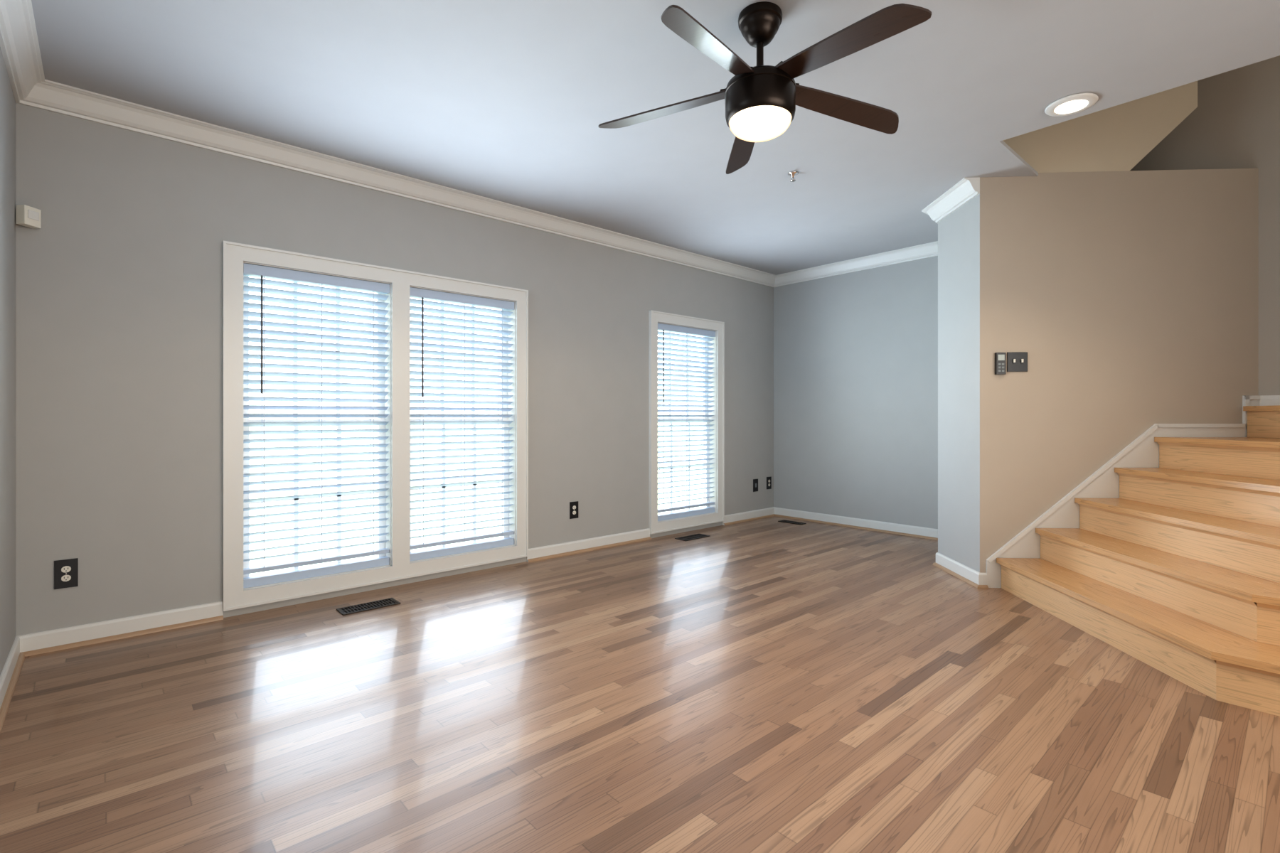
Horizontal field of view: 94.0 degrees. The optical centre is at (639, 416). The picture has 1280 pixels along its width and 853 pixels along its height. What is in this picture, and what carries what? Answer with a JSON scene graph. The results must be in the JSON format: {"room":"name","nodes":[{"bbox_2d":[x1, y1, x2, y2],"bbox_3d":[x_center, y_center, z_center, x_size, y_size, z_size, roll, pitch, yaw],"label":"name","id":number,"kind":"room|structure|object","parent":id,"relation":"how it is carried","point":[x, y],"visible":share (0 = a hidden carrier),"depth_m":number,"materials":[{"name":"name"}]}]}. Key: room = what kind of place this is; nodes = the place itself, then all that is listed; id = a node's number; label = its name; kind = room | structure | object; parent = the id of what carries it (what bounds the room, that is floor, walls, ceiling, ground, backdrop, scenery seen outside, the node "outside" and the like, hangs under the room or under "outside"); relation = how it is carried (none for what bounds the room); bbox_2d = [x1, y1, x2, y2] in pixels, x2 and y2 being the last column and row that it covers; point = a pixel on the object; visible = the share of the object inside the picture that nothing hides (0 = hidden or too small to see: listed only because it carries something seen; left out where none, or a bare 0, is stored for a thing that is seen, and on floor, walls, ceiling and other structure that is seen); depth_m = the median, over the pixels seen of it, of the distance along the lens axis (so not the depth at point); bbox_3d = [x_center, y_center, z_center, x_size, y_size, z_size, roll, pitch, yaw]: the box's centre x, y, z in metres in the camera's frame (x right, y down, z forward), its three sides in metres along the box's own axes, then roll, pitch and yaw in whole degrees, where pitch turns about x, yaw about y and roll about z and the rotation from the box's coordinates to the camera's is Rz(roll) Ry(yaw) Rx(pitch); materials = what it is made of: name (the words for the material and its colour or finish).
{"room":"empty living room","nodes":[
{"label":"empty living room","id":0,"kind":"room"},
{"bbox_2d":[0,46,15,675],"bbox_3d":[-0.528,-0.205,0.077,0.130,2.450,6.500,0,0,-42],"label":"wall","id":1,"kind":"structure","parent":0,"point":[7,368],"depth_m":2.31,"materials":[{"name":"grey paint"}]},
{"bbox_2d":[0,633,31,733],"bbox_3d":[-1.771,0.977,1.581,0.030,0.087,2.600,0,0,-42],"label":"baseboard","id":2,"kind":"structure","parent":1,"relation":"attached to","point":[24,646],"depth_m":2.29,"materials":[{"name":"white wood"}]},
{"bbox_2d":[0,0,51,108],"bbox_3d":[-1.708,-1.381,1.557,0.092,0.097,2.480,0,0,-42],"label":"crown molding","id":3,"kind":"structure","parent":1,"relation":"attached to","point":[31,85],"depth_m":2.26,"materials":[{"name":"white wood"}]},
{"bbox_2d":[15,204,41,228],"bbox_3d":[-2.593,-0.848,2.535,0.044,0.080,0.066,0,0,3],"label":"detector","id":4,"kind":"object","parent":1,"relation":"attached to","point":[27,216],"visible":1,"depth_m":2.52,"materials":[{"name":"white plastic"}]},
{"bbox_2d":[15,103,773,636],"bbox_3d":[-0.678,-0.205,4.412,5.700,2.450,0.150,0,0,-42],"label":"wall","id":5,"kind":"structure","parent":0,"point":[119,373],"depth_m":2.95,"materials":[{"name":"grey paint"}]},
{"bbox_2d":[54,558,78,589],"bbox_3d":[-2.534,0.694,2.638,0.076,0.125,0.007,0,0,-42],"label":"electrical outlet","id":6,"kind":"object","parent":5,"relation":"attached to","point":[65,573],"visible":1,"depth_m":2.64,"materials":[{"name":"black plastic"}]},
{"bbox_2d":[31,600,223,655],"bbox_3d":[-2.350,0.977,2.789,0.665,0.087,0.030,0,0,-42],"label":"baseboard","id":7,"kind":"structure","parent":5,"relation":"attached to","point":[48,641],"depth_m":2.76,"materials":[{"name":"white wood"}]},
{"bbox_2d":[222,241,528,611],"bbox_3d":[-1.497,0.048,3.658,1.764,1.865,0.175,0,0,-42],"label":"window","id":8,"kind":"structure","parent":5,"relation":"in","point":[395,557],"depth_m":3.52,"materials":[{"name":"white"}]},
{"bbox_2d":[14,81,776,287],"bbox_3d":[-0.605,-1.381,4.315,5.420,0.097,0.092,0,0,-42],"label":"crown molding","id":9,"kind":"structure","parent":5,"relation":"attached to","point":[67,100],"depth_m":3.35,"materials":[{"name":"white wood"}]},
{"bbox_2d":[569,501,578,519],"bbox_3d":[-0.493,0.700,4.472,0.076,0.125,0.007,0,0,-42],"label":"electrical outlet","id":10,"kind":"object","parent":5,"relation":"attached to","point":[573,510],"visible":1,"depth_m":4.47,"materials":[{"name":"black plastic"}]},
{"bbox_2d":[526,528,651,562],"bbox_3d":[-0.353,0.977,4.583,1.176,0.087,0.030,0,0,-42],"label":"baseboard","id":11,"kind":"structure","parent":5,"relation":"attached to","point":[536,554],"depth_m":4.53,"materials":[{"name":"white wood"}]},
{"bbox_2d":[649,310,724,534],"bbox_3d":[0.383,0.048,5.347,0.940,1.865,0.175,0,0,-42],"label":"window","id":12,"kind":"structure","parent":5,"relation":"in","point":[712,332],"depth_m":5.35,"materials":[{"name":"white"}]},
{"bbox_2d":[722,507,773,525],"bbox_3d":[1.069,0.977,5.861,0.765,0.087,0.030,0,0,-42],"label":"baseboard","id":13,"kind":"structure","parent":5,"relation":"attached to","point":[766,513],"depth_m":5.85,"materials":[{"name":"white wood"}]},
{"bbox_2d":[753,479,758,492],"bbox_3d":[1.153,0.685,5.950,0.076,0.125,0.007,0,0,-42],"label":"wall plate","id":14,"kind":"object","parent":5,"relation":"attached to","point":[755,485],"visible":1,"depth_m":5.95,"materials":[{"name":"black plastic"}]},
{"bbox_2d":[766,476,771,489],"bbox_3d":[1.318,0.678,6.098,0.076,0.125,0.007,0,0,-42],"label":"electrical outlet","id":15,"kind":"object","parent":5,"relation":"attached to","point":[769,483],"visible":1,"depth_m":6.10,"materials":[{"name":"black plastic"}]},
{"bbox_2d":[0,516,1279,852],"bbox_3d":[1.494,1.050,1.994,5.700,0.060,6.650,0,0,-42],"label":"floor","id":16,"kind":"structure","parent":0,"point":[774,684],"depth_m":1.98,"materials":[{"name":"brown wood"}]},
{"bbox_2d":[336,598,400,615],"bbox_3d":[-1.453,1.017,3.201,0.290,0.006,0.125,0,0,-42],"label":"floor vent","id":17,"kind":"object","parent":16,"relation":"in","point":[366,606],"visible":1,"depth_m":3.20,"materials":[{"name":"brown metal"}]},
{"bbox_2d":[674,533,710,541],"bbox_3d":[0.444,1.017,5.033,0.300,0.006,0.125,0,0,-42],"label":"floor vent","id":18,"kind":"object","parent":16,"relation":"in","point":[691,537],"visible":0.98,"depth_m":5.03,"materials":[{"name":"brown metal"}]},
{"bbox_2d":[777,519,806,524],"bbox_3d":[1.460,1.017,5.742,0.100,0.006,0.250,0,0,-42],"label":"floor vent","id":19,"kind":"object","parent":16,"relation":"in","point":[792,522],"visible":1,"depth_m":5.74,"materials":[{"name":"brown metal"}]},
{"bbox_2d":[996,405,1279,716],"bbox_3d":[2.910,0.390,2.706,2.054,1.260,2.317,0,0,-42],"label":"staircase","id":20,"kind":"structure","parent":16,"relation":"on","point":[1170,566],"depth_m":2.75,"materials":[{"name":"brown wood"}]},
{"bbox_2d":[985,395,1279,588],"bbox_3d":[3.257,0.449,3.049,1.106,1.142,2.363,0,0,-42],"label":"skirt","id":21,"kind":"object","parent":20,"relation":"attached to","point":[1142,451],"visible":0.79,"depth_m":3.52,"materials":[{"name":"white wood"}]},
{"bbox_2d":[31,0,1279,275],"bbox_3d":[1.494,-1.440,1.994,5.700,0.020,6.650,0,0,-42],"label":"ceiling","id":22,"kind":"structure","parent":0,"point":[516,102],"depth_m":2.59,"materials":[{"name":"paint"}]},
{"bbox_2d":[598,1,931,174],"bbox_3d":[0.449,-1.216,2.091,1.160,0.426,1.131,0,0,-42],"label":"ceiling fan","id":23,"kind":"object","parent":22,"relation":"hanging from","point":[762,101],"visible":1,"depth_m":2.04,"materials":[{"name":"brown metal"}]},
{"bbox_2d":[787,171,797,182],"bbox_3d":[0.899,-1.408,3.510,0.060,0.044,0.060,0,0,-42],"label":"sprinkler","id":24,"kind":"object","parent":22,"relation":"attached to","point":[792,174],"visible":1,"depth_m":3.50,"materials":[{"name":"silver metal"}]},
{"bbox_2d":[1044,92,1098,116],"bbox_3d":[1.972,-1.423,2.733,0.200,0.014,0.200,0,0,-42],"label":"recessed light","id":25,"kind":"object","parent":22,"relation":"in","point":[1060,107],"visible":0.98,"depth_m":2.72,"materials":[{"name":"white"}]},
{"bbox_2d":[773,256,937,529],"bbox_3d":[2.438,-0.205,5.095,0.150,2.450,3.000,0,0,-42],"label":"wall","id":26,"kind":"structure","parent":0,"point":[855,395],"depth_m":5.46,"materials":[{"name":"grey paint"}]},
{"bbox_2d":[773,507,937,540],"bbox_3d":[2.030,0.977,5.415,0.030,0.087,1.977,0,0,-42],"label":"baseboard","id":27,"kind":"structure","parent":26,"relation":"attached to","point":[879,526],"depth_m":5.44,"materials":[{"name":"white wood"}]},
{"bbox_2d":[776,241,937,286],"bbox_3d":[2.047,-1.381,5.349,0.092,0.097,1.857,0,0,-42],"label":"crown molding","id":28,"kind":"structure","parent":26,"relation":"attached to","point":[929,249],"depth_m":5.40,"materials":[{"name":"white wood"}]},
{"bbox_2d":[937,168,1258,573],"bbox_3d":[2.740,-0.215,3.715,1.247,2.470,1.502,0,0,-42],"label":"wall","id":29,"kind":"structure","parent":0,"point":[1121,308],"depth_m":3.54,"materials":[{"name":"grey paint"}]},
{"bbox_2d":[921,177,979,223],"bbox_3d":[2.014,-1.381,3.812,0.431,0.097,0.382,0,0,-42],"label":"crown molding","id":30,"kind":"structure","parent":29,"relation":"attached to","point":[967,188],"depth_m":3.79,"materials":[{"name":"white wood"}]},
{"bbox_2d":[932,552,988,588],"bbox_3d":[2.039,0.977,3.803,0.406,0.087,0.428,0,0,-42],"label":"baseboard","id":31,"kind":"structure","parent":29,"relation":"attached to","point":[978,580],"depth_m":3.75,"materials":[{"name":"white wood"}]},
{"bbox_2d":[994,352,1006,374],"bbox_3d":[2.142,-0.315,3.552,0.054,0.130,0.024,0,0,3],"label":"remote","id":32,"kind":"object","parent":29,"relation":"attached to","point":[1000,363],"visible":1,"depth_m":3.54,"materials":[{"name":"black plastic"}]},
{"bbox_2d":[1006,352,1027,371],"bbox_3d":[2.245,-0.325,3.549,0.116,0.116,0.017,0,0,3],"label":"switch plate","id":33,"kind":"object","parent":29,"relation":"attached to","point":[1017,361],"visible":1,"depth_m":3.55,"materials":[{"name":"black"}]},
{"bbox_2d":[1002,81,1197,172],"bbox_3d":[2.356,-2.115,3.600,1.845,1.330,0.086,0,0,3],"label":"wall","id":34,"kind":"structure","parent":0,"point":[1129,136],"depth_m":3.53,"materials":[{"name":"beige paint"}]},
{"bbox_2d":[1129,55,1279,395],"bbox_3d":[4.146,-0.880,3.000,0.150,3.800,4.600,0,0,-42],"label":"wall","id":35,"kind":"structure","parent":0,"point":[1232,120],"depth_m":3.50,"materials":[{"name":"grey paint"}]}
]}

